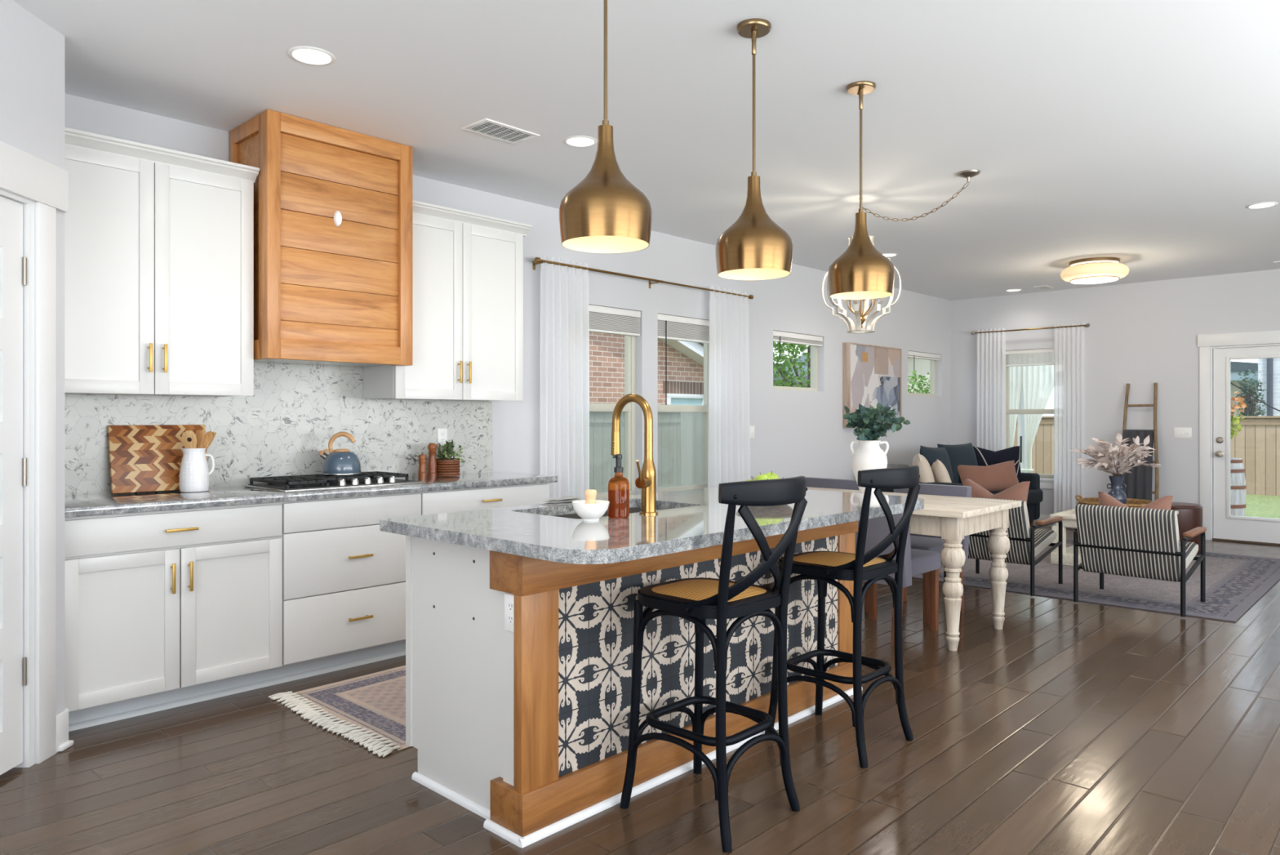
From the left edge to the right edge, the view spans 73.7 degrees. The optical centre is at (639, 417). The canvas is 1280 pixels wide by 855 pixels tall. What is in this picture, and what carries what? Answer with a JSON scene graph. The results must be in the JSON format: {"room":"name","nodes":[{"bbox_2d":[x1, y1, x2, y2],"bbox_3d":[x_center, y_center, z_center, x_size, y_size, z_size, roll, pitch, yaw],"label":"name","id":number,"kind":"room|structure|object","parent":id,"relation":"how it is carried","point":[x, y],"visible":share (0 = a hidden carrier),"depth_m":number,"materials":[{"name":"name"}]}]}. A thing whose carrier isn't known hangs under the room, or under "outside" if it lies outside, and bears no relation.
{"room":"open-plan kitchen","nodes":[
{"label":"open-plan kitchen","id":0,"kind":"room"},
{"bbox_2d":[0,0,64,714],"bbox_3d":[-2.317,-0.102,2.611,0.481,2.743,2.431,0,0,-13],"label":"wall","id":1,"kind":"structure","parent":0,"point":[32,51],"depth_m":3.21,"materials":[{"name":"grey paint"}]},
{"bbox_2d":[0,195,26,774],"bbox_3d":[-2.244,0.237,2.745,0.049,2.021,0.733,0,0,-1],"label":"door","id":2,"kind":"structure","parent":1,"relation":"in","point":[13,266],"depth_m":3.04,"materials":[{"name":"white wood"}]},
{"bbox_2d":[0,140,68,767],"bbox_3d":[-2.258,0.160,2.756,0.140,2.220,1.060,0,0,-1],"label":"trim","id":3,"kind":"structure","parent":1,"relation":"attached to","point":[23,174],"depth_m":3.13,"materials":[{"name":"wood"}]},
{"bbox_2d":[56,705,73,752],"bbox_3d":[-2.226,1.200,3.304,0.059,0.140,0.159,0,0,-26],"label":"baseboard","id":4,"kind":"structure","parent":1,"relation":"attached to","point":[63,742],"depth_m":3.26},
{"bbox_2d":[68,648,405,731],"bbox_3d":[-1.484,1.259,4.338,0.025,0.022,2.519,0,0,43],"label":"trim","id":5,"kind":"structure","parent":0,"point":[141,711],"depth_m":3.90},
{"bbox_2d":[64,93,951,495],"bbox_3d":[-0.523,-0.102,6.176,0.149,2.743,13.040,0,0,43],"label":"wall","id":6,"kind":"structure","parent":0,"point":[797,433],"depth_m":5.81,"materials":[{"name":"grey paint"}]},
{"bbox_2d":[64,127,259,395],"bbox_3d":[-2.269,-0.653,3.938,0.393,1.098,0.856,0,0,43],"label":"upper cabinet","id":7,"kind":"object","parent":6,"relation":"attached to","point":[159,241],"visible":0.77,"depth_m":3.82,"materials":[{"name":"white wood"}]},
{"bbox_2d":[229,109,412,367],"bbox_3d":[-1.675,-0.877,4.513,0.467,1.188,0.786,0,0,43],"label":"range hood","id":8,"kind":"object","parent":6,"relation":"attached to","point":[333,205],"visible":0.9,"depth_m":4.32,"materials":[{"name":"brown wood"}]},
{"bbox_2d":[363,200,532,400],"bbox_3d":[-1.137,-0.653,5.131,0.393,1.098,0.931,0,0,43],"label":"upper cabinet","id":9,"kind":"object","parent":6,"relation":"attached to","point":[468,267],"visible":0.88,"depth_m":5.00,"materials":[{"name":"white wood"}]},
{"bbox_2d":[589,335,635,498],"bbox_3d":[-0.333,-0.110,6.434,0.060,1.440,0.795,0,0,43],"label":"window","id":10,"kind":"structure","parent":6,"relation":"in","point":[628,409],"depth_m":6.68,"materials":[{"name":"beige plastic"}]},
{"bbox_2d":[589,304,640,336],"bbox_3d":[-0.284,-0.732,6.387,0.050,0.193,0.787,0,0,43],"label":"window blind","id":11,"kind":"object","parent":6,"relation":"attached to","point":[602,319],"visible":0.59,"depth_m":6.46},
{"bbox_2d":[533,257,753,298],"bbox_3d":[0.120,-1.050,6.683,0.104,0.069,2.472,0,0,43],"label":"curtain rod","id":12,"kind":"object","parent":6,"relation":"attached to","point":[537,260],"visible":0.81,"depth_m":6.39,"materials":[{"name":"gold metal"}]},
{"bbox_2d":[539,255,589,500],"bbox_3d":[-0.519,0.075,5.961,0.069,2.360,0.466,0,0,43],"label":"curtain","id":13,"kind":"object","parent":12,"relation":"hanging from","point":[564,415],"visible":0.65,"depth_m":5.95,"materials":[{"name":"fabric"}]},
{"bbox_2d":[707,285,750,488],"bbox_3d":[0.762,0.075,7.313,0.068,2.360,0.560,0,0,43],"label":"curtain","id":14,"kind":"object","parent":12,"relation":"hanging from","point":[729,425],"visible":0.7,"depth_m":7.32,"materials":[{"name":"fabric"}]},
{"bbox_2d":[657,342,709,492],"bbox_3d":[0.338,-0.110,7.141,0.060,1.440,0.795,0,0,43],"label":"window","id":15,"kind":"structure","parent":6,"relation":"in","point":[704,408],"depth_m":7.37,"materials":[{"name":"beige plastic"}]},
{"bbox_2d":[657,313,709,404],"bbox_3d":[0.391,-0.464,7.091,0.058,0.728,0.787,0,0,43],"label":"window blind","id":16,"kind":"object","parent":15,"relation":"attached to","point":[669,326],"visible":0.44,"depth_m":7.02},
{"bbox_2d":[773,345,817,391],"bbox_3d":[1.469,-0.537,8.332,0.060,0.555,0.890,0,0,43],"label":"window","id":17,"kind":"structure","parent":6,"relation":"in","point":[814,349],"depth_m":8.62,"materials":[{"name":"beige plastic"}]},
{"bbox_2d":[773,330,822,357],"bbox_3d":[1.521,-0.686,8.283,0.058,0.253,0.882,0,0,43],"label":"window blind","id":18,"kind":"object","parent":17,"relation":"attached to","point":[778,336],"visible":0.86,"depth_m":8.24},
{"bbox_2d":[842,342,902,427],"bbox_3d":[2.526,-0.335,9.233,0.082,0.880,1.148,0,0,43],"label":"painting","id":19,"kind":"object","parent":6,"relation":"attached to","point":[872,375],"visible":0.7,"depth_m":9.13,"materials":[{"name":"multicoloured fabric"}]},
{"bbox_2d":[0,525,1279,854],"bbox_3d":[2.147,1.330,3.574,7.605,0.120,13.140,0,0,43],"label":"floor","id":20,"kind":"structure","parent":0,"point":[1069,726],"depth_m":3.08,"materials":[{"name":"brown wood"}]},
{"bbox_2d":[64,502,282,724],"bbox_3d":[-2.177,0.822,3.869,0.625,0.856,0.883,0,0,43],"label":"base cabinet","id":21,"kind":"object","parent":20,"relation":"on","point":[164,606],"visible":0.93,"depth_m":3.64,"materials":[{"name":"white wood"}]},
{"bbox_2d":[268,665,409,756],"bbox_3d":[-0.642,1.261,4.231,0.992,0.018,2.007,0,0,43],"label":"kitchen rug","id":22,"kind":"object","parent":20,"relation":"on","point":[374,704],"visible":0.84,"depth_m":3.72,"materials":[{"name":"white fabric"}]},
{"bbox_2d":[272,492,421,678],"bbox_3d":[-1.617,0.822,4.459,0.625,0.856,0.745,0,0,43],"label":"base cabinet","id":23,"kind":"object","parent":20,"relation":"on","point":[344,576],"visible":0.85,"depth_m":4.22,"materials":[{"name":"white wood"}]},
{"bbox_2d":[419,482,549,515],"bbox_3d":[-1.054,0.822,5.053,0.625,0.856,0.891,0,0,43],"label":"base cabinet","id":24,"kind":"object","parent":20,"relation":"on","point":[491,497],"visible":0.16,"depth_m":4.82,"materials":[{"name":"white wood"}]},
{"bbox_2d":[64,471,557,517],"bbox_3d":[-1.605,0.375,4.480,0.616,0.038,2.561,0,0,43],"label":"countertop","id":25,"kind":"structure","parent":24,"relation":"on","point":[81,505],"depth_m":3.99,"materials":[{"name":"grey stone"}]},
{"bbox_2d":[107,424,209,493],"bbox_3d":[-2.315,0.196,4.116,0.082,0.318,0.425,0,0,43],"label":"cutting board","id":26,"kind":"object","parent":25,"relation":"on","point":[143,458],"visible":0.86,"depth_m":4.06,"materials":[{"name":"wood"}]},
{"bbox_2d":[178,447,214,492],"bbox_3d":[-2.141,0.251,4.109,0.137,0.207,0.128,0,0,-6],"label":"ceramic pitcher","id":27,"kind":"object","parent":25,"relation":"on","point":[194,473],"visible":0.98,"depth_m":4.06,"materials":[{"name":"white"}]},
{"bbox_2d":[244,471,424,491],"bbox_3d":[-1.605,0.334,4.519,0.480,0.045,0.765,0,0,43],"label":"gas cooktop","id":28,"kind":"object","parent":25,"relation":"in","point":[309,482],"visible":0.94,"depth_m":4.38,"materials":[{"name":"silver metal"}]},
{"bbox_2d":[318,431,360,475],"bbox_3d":[-1.617,0.193,4.630,0.198,0.234,0.198,0,0,38],"label":"tea kettle","id":29,"kind":"object","parent":28,"relation":"on","point":[339,462],"visible":1,"depth_m":4.57,"materials":[{"name":"blue metal"}]},
{"bbox_2d":[427,442,436,476],"bbox_3d":[-1.248,0.255,5.124,0.054,0.203,0.054,0,0,43],"label":"pepper mill","id":30,"kind":"object","parent":25,"relation":"on","point":[432,462],"visible":1,"depth_m":5.10,"materials":[{"name":"brown wood"}]},
{"bbox_2d":[435,457,460,475],"bbox_3d":[-1.175,0.304,5.212,0.151,0.104,0.151,0,0,43],"label":"basket planter","id":31,"kind":"object","parent":25,"relation":"on","point":[447,467],"visible":0.9,"depth_m":5.15,"materials":[{"name":"brown wicker"}]},
{"bbox_2d":[435,439,465,463],"bbox_3d":[-1.161,0.214,5.218,0.183,0.165,0.212,0,0,26],"label":"herb plant","id":32,"kind":"object","parent":31,"relation":"in","point":[448,446],"visible":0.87,"depth_m":5.20,"materials":[{"name":"green plant"}]},
{"bbox_2d":[405,520,862,848],"bbox_3d":[0.199,0.832,3.382,1.032,0.876,2.013,0,0,43],"label":"kitchen island","id":33,"kind":"object","parent":20,"relation":"on","point":[526,729],"visible":0.71,"depth_m":2.84,"materials":[{"name":"brown wood"}]},
{"bbox_2d":[504,592,513,631],"bbox_3d":[-0.392,0.598,2.606,0.070,0.114,0.008,0,0,43],"label":"outlet plate","id":34,"kind":"object","parent":33,"relation":"attached to","point":[508,598],"visible":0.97,"depth_m":2.61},
{"bbox_2d":[379,486,924,564],"bbox_3d":[0.194,0.375,3.368,1.075,0.038,2.092,0,0,43],"label":"island countertop","id":35,"kind":"structure","parent":33,"relation":"on","point":[693,518],"depth_m":2.85,"materials":[{"name":"grey stone"}]},
{"bbox_2d":[572,499,609,520],"bbox_3d":[-0.171,0.324,2.961,0.131,0.063,0.131,0,0,43],"label":"ceramic bowl","id":36,"kind":"object","parent":35,"relation":"on","point":[588,512],"visible":0.98,"depth_m":2.92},
{"bbox_2d":[608,453,629,518],"bbox_3d":[-0.076,0.242,3.043,0.077,0.226,0.077,0,0,43],"label":"soap bottle","id":37,"kind":"object","parent":35,"relation":"on","point":[618,485],"visible":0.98,"depth_m":3.01,"materials":[{"name":"orange glass"}]},
{"bbox_2d":[610,393,657,514],"bbox_3d":[-0.043,0.133,3.189,0.229,0.446,0.127,0,0,43],"label":"faucet","id":38,"kind":"object","parent":35,"relation":"on","point":[646,481],"visible":0.95,"depth_m":3.14,"materials":[{"name":"gold metal"}]},
{"bbox_2d":[619,475,807,852],"bbox_3d":[0.255,0.729,2.749,0.522,1.090,0.447,0,0,43],"label":"bar stool","id":39,"kind":"object","parent":20,"relation":"on","point":[695,600],"visible":1,"depth_m":2.66,"materials":[{"name":"black wood"}]},
{"bbox_2d":[804,476,858,489],"bbox_3d":[1.252,0.863,6.143,0.524,0.815,0.575,0,0,43],"label":"dining chair","id":40,"kind":"object","parent":20,"relation":"on","point":[836,483],"visible":0.02,"depth_m":6.28,"materials":[{"name":"grey fabric"}]},
{"bbox_2d":[764,465,920,767],"bbox_3d":[0.814,0.729,3.350,0.522,1.090,0.447,0,0,43],"label":"bar stool","id":41,"kind":"object","parent":20,"relation":"on","point":[824,566],"visible":0.93,"depth_m":3.24,"materials":[{"name":"black wood"}]},
{"bbox_2d":[855,512,940,646],"bbox_3d":[1.436,0.863,5.051,0.524,0.815,0.575,0,0,43],"label":"dining chair","id":42,"kind":"object","parent":20,"relation":"on","point":[916,562],"visible":0.42,"depth_m":4.87,"materials":[{"name":"grey fabric"}]},
{"bbox_2d":[806,486,1021,650],"bbox_3d":[1.371,0.886,5.433,1.750,0.768,0.850,0,0,43],"label":"dining table","id":43,"kind":"object","parent":20,"relation":"on","point":[951,518],"visible":0.44,"depth_m":4.77,"materials":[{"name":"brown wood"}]},
{"bbox_2d":[849,440,888,493],"bbox_3d":[1.463,0.324,5.442,0.221,0.357,0.221,0,0,-30],"label":"vase","id":44,"kind":"object","parent":43,"relation":"on","point":[868,455],"visible":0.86,"depth_m":5.38,"materials":[{"name":"white ceramic"}]},
{"bbox_2d":[842,402,910,440],"bbox_3d":[1.500,0.083,5.408,0.450,0.358,0.410,0,0,4],"label":"bunch","id":45,"kind":"object","parent":44,"relation":"in","point":[869,424],"visible":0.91,"depth_m":5.39,"materials":[{"name":"green plant"}]},
{"bbox_2d":[864,483,971,622],"bbox_3d":[1.811,0.863,5.612,0.524,0.815,0.575,0,0,43],"label":"dining chair","id":46,"kind":"object","parent":20,"relation":"on","point":[925,542],"visible":0.25,"depth_m":5.59,"materials":[{"name":"grey fabric"}]},
{"bbox_2d":[880,472,1043,527],"bbox_3d":[3.456,0.905,9.293,1.060,0.710,2.280,0,0,43],"label":"sofa","id":47,"kind":"object","parent":20,"relation":"on","point":[1035,495],"visible":0.19,"depth_m":9.65,"materials":[{"name":"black fabric"}]},
{"bbox_2d":[911,453,934,482],"bbox_3d":[2.865,0.590,8.618,0.221,0.487,0.549,0,0,16],"label":"throw pillow","id":48,"kind":"object","parent":47,"relation":"on","point":[926,473],"visible":0.43,"depth_m":8.41,"materials":[{"name":"beige fabric"}]},
{"bbox_2d":[920,445,953,482],"bbox_3d":[3.157,0.561,9.071,0.614,0.539,0.241,0,0,-41],"label":"throw pillow","id":49,"kind":"object","parent":47,"relation":"on","point":[931,455],"visible":0.38,"depth_m":8.99,"materials":[{"name":"teal fabric"}]},
{"bbox_2d":[931,459,951,482],"bbox_3d":[3.053,0.627,8.631,0.196,0.435,0.462,0,0,16],"label":"throw pillow","id":50,"kind":"object","parent":47,"relation":"on","point":[940,473],"visible":0.43,"depth_m":8.47,"materials":[{"name":"beige fabric"}]},
{"bbox_2d":[937,442,977,483],"bbox_3d":[3.557,0.552,9.501,0.661,0.526,0.252,0,0,-37],"label":"throw pillow","id":51,"kind":"object","parent":47,"relation":"on","point":[958,454],"visible":0.48,"depth_m":9.39,"materials":[{"name":"teal fabric"}]},
{"bbox_2d":[957,460,1019,491],"bbox_3d":[3.812,0.656,9.322,0.713,0.368,0.192,0,0,-12],"label":"throw pillow","id":52,"kind":"object","parent":47,"relation":"on","point":[1002,476],"visible":0.74,"depth_m":9.27,"materials":[{"name":"orange fabric"}]},
{"bbox_2d":[973,445,1022,482],"bbox_3d":[4.075,0.571,9.748,0.583,0.489,0.207,0,0,-2],"label":"throw pillow","id":53,"kind":"object","parent":47,"relation":"on","point":[984,457],"visible":0.48,"depth_m":9.71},
{"bbox_2d":[911,538,1279,622],"bbox_3d":[3.858,1.265,7.251,2.455,0.010,3.070,0,0,43],"label":"area rug","id":54,"kind":"object","parent":20,"relation":"on","point":[1234,583],"visible":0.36,"depth_m":6.39,"materials":[{"name":"carpet"}]},
{"bbox_2d":[943,497,1062,595],"bbox_3d":[2.720,0.922,6.432,0.682,0.676,0.725,0,0,43],"label":"armchair","id":55,"kind":"object","parent":54,"relation":"on","point":[1026,542],"visible":0.58,"depth_m":6.15,"materials":[{"name":"fabric"}]},
{"bbox_2d":[962,477,1030,504],"bbox_3d":[2.647,0.663,6.385,0.184,0.394,0.504,0,0,-41],"label":"throw pillow","id":56,"kind":"object","parent":55,"relation":"on","point":[1019,491],"visible":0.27,"depth_m":6.29,"materials":[{"name":"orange fabric"}]},
{"bbox_2d":[968,497,1030,564],"bbox_3d":[2.551,0.822,6.254,0.585,0.475,0.234,0,0,44],"label":"cushion","id":57,"kind":"object","parent":55,"relation":"on","point":[1018,531],"depth_m":6.10,"materials":[{"name":"fabric"}]},
{"bbox_2d":[1034,528,1056,556],"bbox_3d":[2.768,0.935,6.483,0.585,0.170,0.525,0,0,44],"label":"seat cushion","id":58,"kind":"object","parent":55,"relation":"on","point":[1043,538],"depth_m":6.33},
{"bbox_2d":[1049,508,1178,565],"bbox_3d":[4.175,1.047,7.494,0.740,0.424,1.100,0,0,43],"label":"coffee table","id":59,"kind":"object","parent":54,"relation":"on","point":[1068,516],"visible":0.23,"depth_m":7.32,"materials":[{"name":"beige paint"}]},
{"bbox_2d":[1050,545,1081,565],"bbox_3d":[4.175,1.212,7.494,0.730,0.094,1.080,0,0,44],"label":"shelf","id":60,"kind":"object","parent":59,"relation":"attached to","point":[1068,553],"depth_m":7.32,"materials":[{"name":"beige paint"}]},
{"bbox_2d":[1075,494,1153,507],"bbox_3d":[4.169,0.764,7.458,0.660,0.136,0.631,0,0,43],"label":"woven tray","id":61,"kind":"object","parent":59,"relation":"on","point":[1134,503],"visible":0.3,"depth_m":7.56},
{"bbox_2d":[1106,475,1126,503],"bbox_3d":[4.165,0.664,7.462,0.160,0.300,0.160,0,0,24],"label":"vase","id":62,"kind":"object","parent":61,"relation":"in","point":[1116,491],"visible":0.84,"depth_m":7.42,"materials":[{"name":"blue ceramic"}]},
{"bbox_2d":[1070,432,1161,476],"bbox_3d":[4.129,0.400,7.457,0.643,0.540,0.647,0,0,-10],"label":"bunch","id":63,"kind":"object","parent":62,"relation":"in","point":[1126,454],"visible":1,"depth_m":7.38,"materials":[{"name":"plant"}]},
{"bbox_2d":[1073,503,1206,617],"bbox_3d":[3.383,0.922,5.803,0.682,0.676,0.725,0,0,43],"label":"armchair","id":64,"kind":"object","parent":54,"relation":"on","point":[1127,541],"visible":1,"depth_m":5.59,"materials":[{"name":"multicoloured fabric"}]},
{"bbox_2d":[1075,503,1180,582],"bbox_3d":[3.214,0.822,5.625,0.585,0.475,0.234,0,0,44],"label":"cushion","id":65,"kind":"object","parent":64,"relation":"on","point":[1127,541],"depth_m":5.58,"materials":[{"name":"fabric"}]},
{"bbox_2d":[1097,491,1173,510],"bbox_3d":[3.319,0.696,5.742,0.178,0.364,0.454,0,0,-41],"label":"throw pillow","id":66,"kind":"object","parent":64,"relation":"on","point":[1104,499],"visible":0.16,"depth_m":5.67,"materials":[{"name":"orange fabric"}]},
{"bbox_2d":[1179,541,1198,568],"bbox_3d":[3.431,0.935,5.853,0.585,0.170,0.525,0,0,44],"label":"seat cushion","id":67,"kind":"object","parent":64,"relation":"on","point":[1191,548],"depth_m":5.71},
{"bbox_2d":[1170,502,1203,554],"bbox_3d":[5.039,1.032,8.012,0.416,0.454,0.416,0,0,43],"label":"ottoman","id":68,"kind":"object","parent":54,"relation":"on","point":[1189,517],"visible":0.47,"depth_m":7.82,"materials":[{"name":"brown leather"}]},
{"bbox_2d":[1121,382,1159,500],"bbox_3d":[5.340,0.450,9.124,0.435,1.648,0.387,0,0,43],"label":"blanket ladder","id":69,"kind":"object","parent":20,"relation":"on","point":[1156,492],"visible":0.52,"depth_m":9.10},
{"bbox_2d":[1120,429,1153,500],"bbox_3d":[5.299,0.561,9.110,0.335,0.862,0.273,0,0,43],"label":"blanket","id":70,"kind":"object","parent":69,"relation":"hanging from","point":[1138,482],"visible":0.56,"depth_m":9.07,"materials":[{"name":"fabric"}]},
{"bbox_2d":[13,0,1279,300],"bbox_3d":[2.147,-1.533,3.574,7.605,0.120,13.140,0,0,43],"label":"ceiling","id":71,"kind":"structure","parent":0,"point":[1143,134],"depth_m":3.94,"materials":[{"name":"white paint"}]},
{"bbox_2d":[287,45,335,65],"bbox_3d":[-1.336,-1.470,3.474,0.184,0.006,0.184,0,0,43],"label":"recessed light","id":72,"kind":"object","parent":71,"relation":"in","point":[313,55],"visible":1,"depth_m":3.46,"materials":[{"name":"white"}]},
{"bbox_2d":[461,118,539,144],"bbox_3d":[-0.716,-1.469,4.395,0.210,0.008,0.344,0,0,43],"label":"ceiling vent","id":73,"kind":"object","parent":71,"relation":"in","point":[487,127],"visible":1,"depth_m":4.38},
{"bbox_2d":[563,135,597,146],"bbox_3d":[-0.317,-1.470,4.547,0.184,0.006,0.184,0,0,43],"label":"recessed light","id":74,"kind":"object","parent":71,"relation":"in","point":[573,140],"visible":0.99,"depth_m":4.54,"materials":[{"name":"white"}]},
{"bbox_2d":[559,0,652,253],"bbox_3d":[-0.107,-1.004,2.648,0.288,0.937,0.288,0,0,43],"label":"pendant lamp","id":75,"kind":"object","parent":71,"relation":"hanging from","point":[605,212],"visible":1,"depth_m":2.56,"materials":[{"name":"gold metal"}]},
{"bbox_2d":[715,17,792,279],"bbox_3d":[0.429,-1.006,3.212,0.288,0.937,0.288,0,0,43],"label":"pendant lamp","id":76,"kind":"object","parent":71,"relation":"hanging from","point":[754,246],"visible":1,"depth_m":3.14,"materials":[{"name":"gold"}]},
{"bbox_2d":[827,80,894,299],"bbox_3d":[0.983,-1.010,3.796,0.288,0.937,0.288,0,0,43],"label":"pendant lamp","id":77,"kind":"object","parent":71,"relation":"hanging from","point":[861,272],"visible":1,"depth_m":3.72,"materials":[{"name":"gold"}]},
{"bbox_2d":[821,235,901,333],"bbox_3d":[1.487,-0.905,5.744,0.501,0.661,0.501,0,0,43],"label":"chandelier","id":78,"kind":"object","parent":71,"relation":"hanging from","point":[860,317],"visible":0.56,"depth_m":5.71,"materials":[{"name":"beige metal"}]},
{"bbox_2d":[858,169,980,221],"bbox_3d":[1.738,-1.353,5.410,0.131,0.240,0.860,0,0,-41],"label":"chain","id":79,"kind":"object","parent":71,"relation":"hanging from","point":[967,174],"visible":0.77,"depth_m":5.14,"materials":[{"name":"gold metal"}]},
{"bbox_2d":[1060,257,1128,284],"bbox_3d":[4.281,-1.373,8.041,0.574,0.199,0.574,0,0,43],"label":"flush ceiling light","id":80,"kind":"object","parent":71,"relation":"attached to","point":[1093,270],"visible":1,"depth_m":7.86,"materials":[{"name":"white glass"}]},
{"bbox_2d":[680,412,703,484],"bbox_3d":[0.910,0.570,11.027,0.074,1.420,1.150,0,0,43],"label":"fence panel","id":81,"kind":"object","parent":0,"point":[691,423],"visible":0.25,"depth_m":10.71,"materials":[{"name":"wood"}]},
{"bbox_2d":[951,268,1279,515],"bbox_3d":[6.636,-0.102,8.275,7.365,2.743,0.140,0,0,43],"label":"wall","id":82,"kind":"structure","parent":0,"point":[1142,335],"depth_m":9.34,"materials":[{"name":"grey paint"}]},
{"bbox_2d":[1005,354,1053,478],"bbox_3d":[4.710,-0.050,10.150,0.760,1.520,0.060,0,0,43],"label":"window","id":83,"kind":"structure","parent":82,"relation":"in","point":[1008,411],"depth_m":10.35,"materials":[{"name":"beige plastic"}]},
{"bbox_2d":[1005,347,1053,366],"bbox_3d":[4.664,-0.712,10.101,0.752,0.193,0.050,0,0,43],"label":"window blind","id":84,"kind":"object","parent":83,"relation":"attached to","point":[1035,352],"visible":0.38,"depth_m":10.11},
{"bbox_2d":[971,323,1089,334],"bbox_3d":[4.582,-1.035,10.048,1.335,0.039,0.115,0,0,43],"label":"curtain rod","id":85,"kind":"object","parent":82,"relation":"attached to","point":[1086,325],"visible":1,"depth_m":9.97,"materials":[{"name":"gold metal"}]},
{"bbox_2d":[976,327,1005,451],"bbox_3d":[4.237,0.090,10.319,0.358,2.330,0.073,0,0,43],"label":"curtain","id":86,"kind":"object","parent":85,"relation":"hanging from","point":[990,346],"visible":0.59,"depth_m":10.32,"materials":[{"name":"fabric"}]},
{"bbox_2d":[1053,322,1085,528],"bbox_3d":[4.877,0.090,9.712,0.345,2.330,0.070,0,0,43],"label":"curtain","id":87,"kind":"object","parent":85,"relation":"hanging from","point":[1069,477],"visible":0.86,"depth_m":9.71,"materials":[{"name":"fabric"}]},
{"bbox_2d":[1197,329,1279,539],"bbox_3d":[6.303,0.203,8.572,1.167,2.135,0.168,0,0,43],"label":"trim","id":88,"kind":"structure","parent":82,"relation":"attached to","point":[1205,341],"depth_m":8.86,"materials":[{"name":"wood"}]},
{"bbox_2d":[1212,345,1279,545],"bbox_3d":[6.279,0.279,8.549,0.910,1.982,0.154,0,0,43],"label":"door","id":89,"kind":"structure","parent":82,"relation":"in","point":[1226,526],"depth_m":8.77,"materials":[{"name":"white wood"}]},
{"label":"outside","id":90,"kind":"structure","parent":0,"visible":0},
{"bbox_2d":[1244,493,1279,518],"bbox_3d":[9.796,1.430,17.587,38.000,0.200,51.000,0,0,43],"label":"ground","id":91,"kind":"structure","parent":90,"point":[1256,505],"depth_m":12.73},
{"bbox_2d":[589,411,680,492],"bbox_3d":[1.854,0.618,12.268,0.140,1.425,15.440,0,0,43],"label":"fence","id":92,"kind":"object","parent":91,"relation":"on","point":[602,463],"visible":0.02,"depth_m":10.06,"materials":[{"name":"wood"}]},
{"bbox_2d":[589,331,703,404],"bbox_3d":[-2.137,-0.659,14.745,5.400,3.978,7.450,0,0,43],"label":"neighbor house","id":93,"kind":"structure","parent":91,"relation":"on","point":[685,359],"depth_m":13.98,"materials":[{"name":"red brick"}]},
{"bbox_2d":[773,341,810,387],"bbox_3d":[3.579,-0.530,17.687,3.352,3.734,3.112,0,0,43],"label":"leafy tree","id":94,"kind":"object","parent":91,"relation":"on","point":[788,362],"visible":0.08,"depth_m":17.11,"materials":[{"name":"green plant"}]},
{"bbox_2d":[773,354,929,393],"bbox_3d":[9.625,-0.900,32.224,4.200,4.460,13.200,0,0,43],"label":"house","id":95,"kind":"structure","parent":91,"relation":"on","point":[922,366],"depth_m":29.73,"materials":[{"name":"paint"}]},
{"bbox_2d":[907,369,929,393],"bbox_3d":[6.864,0.095,20.625,2.760,2.494,2.762,0,0,-8],"label":"leafy tree","id":96,"kind":"object","parent":91,"relation":"on","point":[913,382],"visible":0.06,"depth_m":20.37,"materials":[{"name":"green plant"}]},
{"bbox_2d":[1017,384,1026,472],"bbox_3d":[5.547,-0.125,12.390,0.100,2.910,0.108,0,0,43],"label":"patio post","id":97,"kind":"object","parent":91,"relation":"on","point":[1021,441],"visible":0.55,"depth_m":12.35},
{"bbox_2d":[1009,354,1022,447],"bbox_3d":[5.369,-0.095,12.414,0.358,2.810,0.144,0,0,43],"label":"curtain","id":98,"kind":"object","parent":97,"relation":"hanging from","point":[1015,372],"visible":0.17,"depth_m":12.36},
{"bbox_2d":[1020,352,1053,472],"bbox_3d":[5.655,-0.095,12.142,0.472,2.810,0.144,0,0,43],"label":"curtain","id":99,"kind":"object","parent":97,"relation":"hanging from","point":[1037,380],"visible":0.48,"depth_m":12.17,"materials":[{"name":"fabric"}]},
{"bbox_2d":[1013,415,1279,495],"bbox_3d":[11.048,0.652,14.330,14.790,1.355,0.140,0,0,43],"label":"fence","id":100,"kind":"object","parent":91,"relation":"on","point":[1257,443],"visible":0.02,"depth_m":14.75,"materials":[{"name":"brown wood"}]},
{"bbox_2d":[1230,360,1257,415],"bbox_3d":[14.147,-0.075,22.970,4.900,2.810,4.200,0,0,43],"label":"house","id":101,"kind":"structure","parent":91,"relation":"on","point":[1236,367],"depth_m":20.20,"materials":[{"name":"beige paint"}]},
{"bbox_2d":[1235,368,1267,415],"bbox_3d":[11.401,0.220,15.913,0.513,2.240,0.524,0,0,30],"label":"young tree","id":102,"kind":"object","parent":91,"relation":"on","point":[1251,408],"visible":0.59,"depth_m":15.88,"materials":[{"name":"green plant"}]},
{"bbox_2d":[1257,357,1279,415],"bbox_3d":[17.594,-1.300,16.311,8.930,5.260,4.115,0,0,43],"label":"house","id":103,"kind":"structure","parent":91,"relation":"on","point":[1269,368],"depth_m":17.77,"materials":[{"name":"white"}]},
{"bbox_3d":[7.310,1.305,9.083,4.900,0.050,1.960,0,0,44],"label":"floor","id":104,"kind":"structure","parent":91,"relation":"on","visible":0},
{"bbox_2d":[1230,457,1246,515],"bbox_3d":[6.869,0.880,10.093,0.494,0.800,0.494,0,0,-26],"label":"barrel","id":105,"kind":"object","parent":104,"relation":"on","point":[1237,482],"visible":0.3,"depth_m":9.87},
{"bbox_2d":[1230,391,1247,439],"bbox_3d":[6.886,0.118,10.100,0.516,0.944,0.468,0,0,32],"label":"flowering shrub","id":106,"kind":"object","parent":105,"relation":"in","point":[1236,420],"visible":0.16,"depth_m":9.99,"materials":[{"name":"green plant"}]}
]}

